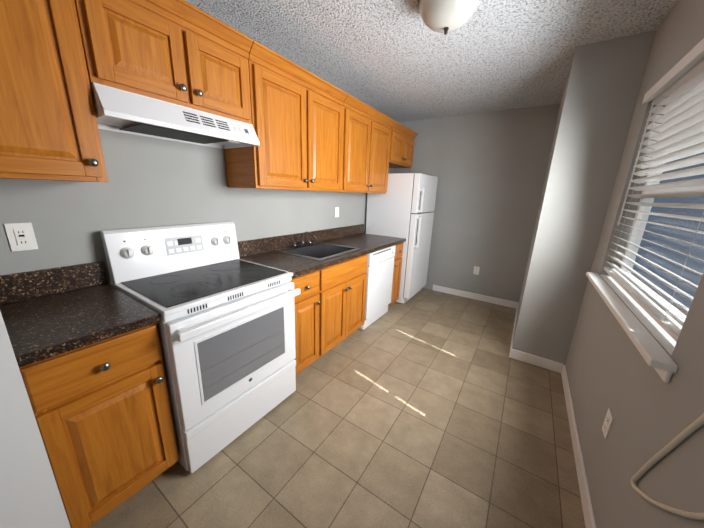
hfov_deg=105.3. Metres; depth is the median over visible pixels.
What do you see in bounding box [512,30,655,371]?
wall
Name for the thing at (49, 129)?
upper cabinet
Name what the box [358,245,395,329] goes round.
dishwasher
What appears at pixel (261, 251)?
countertop
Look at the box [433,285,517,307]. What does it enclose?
baseboard
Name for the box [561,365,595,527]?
baseboard
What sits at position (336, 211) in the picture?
outlet
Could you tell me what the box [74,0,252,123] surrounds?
upper cabinet
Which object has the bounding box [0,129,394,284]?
wall
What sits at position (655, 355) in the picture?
window sill
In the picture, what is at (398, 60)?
ceiling
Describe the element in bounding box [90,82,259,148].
hood vent
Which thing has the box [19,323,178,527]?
base cabinet
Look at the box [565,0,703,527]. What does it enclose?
wall
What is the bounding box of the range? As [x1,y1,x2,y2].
[100,221,299,473]
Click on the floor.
(425, 408)
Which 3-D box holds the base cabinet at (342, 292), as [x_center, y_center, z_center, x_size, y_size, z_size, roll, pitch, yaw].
[-0.297,0.332,2.615,0.650,0.866,0.732,11,17,32]
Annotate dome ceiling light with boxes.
[417,0,479,34]
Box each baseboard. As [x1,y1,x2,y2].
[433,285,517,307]
[509,303,518,356]
[511,349,562,372]
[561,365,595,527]
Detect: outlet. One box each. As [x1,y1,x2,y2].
[4,223,37,251]
[335,207,338,216]
[473,266,479,274]
[602,408,613,438]
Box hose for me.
[631,413,703,520]
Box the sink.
[275,231,361,260]
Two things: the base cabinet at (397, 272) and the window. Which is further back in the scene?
the base cabinet at (397, 272)
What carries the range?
on the floor
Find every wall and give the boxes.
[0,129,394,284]
[395,104,559,302]
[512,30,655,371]
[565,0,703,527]
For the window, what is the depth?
1.51 m
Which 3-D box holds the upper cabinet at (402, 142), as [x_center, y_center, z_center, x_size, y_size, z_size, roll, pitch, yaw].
[0.555,-1.571,3.620,0.376,0.451,0.764,11,17,32]
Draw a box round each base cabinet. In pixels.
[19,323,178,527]
[290,270,320,373]
[312,254,367,362]
[388,243,402,306]
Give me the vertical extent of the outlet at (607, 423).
0.116 m
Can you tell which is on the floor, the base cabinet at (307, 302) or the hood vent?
the base cabinet at (307, 302)
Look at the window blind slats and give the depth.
1.20 m
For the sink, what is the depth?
2.66 m
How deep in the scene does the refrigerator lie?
3.45 m
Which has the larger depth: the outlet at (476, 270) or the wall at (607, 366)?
the outlet at (476, 270)
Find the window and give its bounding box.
[619,143,703,318]
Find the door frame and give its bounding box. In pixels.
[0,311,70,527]
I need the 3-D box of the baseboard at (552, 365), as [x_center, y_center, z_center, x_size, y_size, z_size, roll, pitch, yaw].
[1.639,0.861,2.398,0.380,0.090,0.013,11,17,32]
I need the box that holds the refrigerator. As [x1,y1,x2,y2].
[366,173,437,303]
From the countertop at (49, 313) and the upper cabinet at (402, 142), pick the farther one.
the upper cabinet at (402, 142)
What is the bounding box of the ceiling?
[185,0,677,121]
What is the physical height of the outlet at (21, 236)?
0.122 m
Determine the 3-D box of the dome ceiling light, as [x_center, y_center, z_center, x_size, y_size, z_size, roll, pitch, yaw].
[0.517,-1.348,1.449,0.340,0.192,0.340,11,17,32]
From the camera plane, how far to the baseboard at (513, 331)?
2.81 m
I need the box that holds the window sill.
[586,272,677,382]
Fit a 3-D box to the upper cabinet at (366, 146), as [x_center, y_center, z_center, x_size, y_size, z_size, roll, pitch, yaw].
[0.067,-1.217,2.957,0.376,0.831,0.978,11,17,32]
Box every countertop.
[0,261,160,367]
[237,224,405,278]
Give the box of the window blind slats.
[603,38,703,341]
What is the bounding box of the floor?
[89,288,584,527]
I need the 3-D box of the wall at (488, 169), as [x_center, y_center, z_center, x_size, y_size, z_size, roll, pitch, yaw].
[1.498,-0.771,3.877,1.957,2.480,0.120,11,17,32]
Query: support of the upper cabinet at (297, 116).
attached to the wall at (154, 182)
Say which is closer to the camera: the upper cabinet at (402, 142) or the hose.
the hose
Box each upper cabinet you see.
[0,0,107,181]
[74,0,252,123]
[225,40,347,191]
[330,94,394,193]
[389,121,417,167]

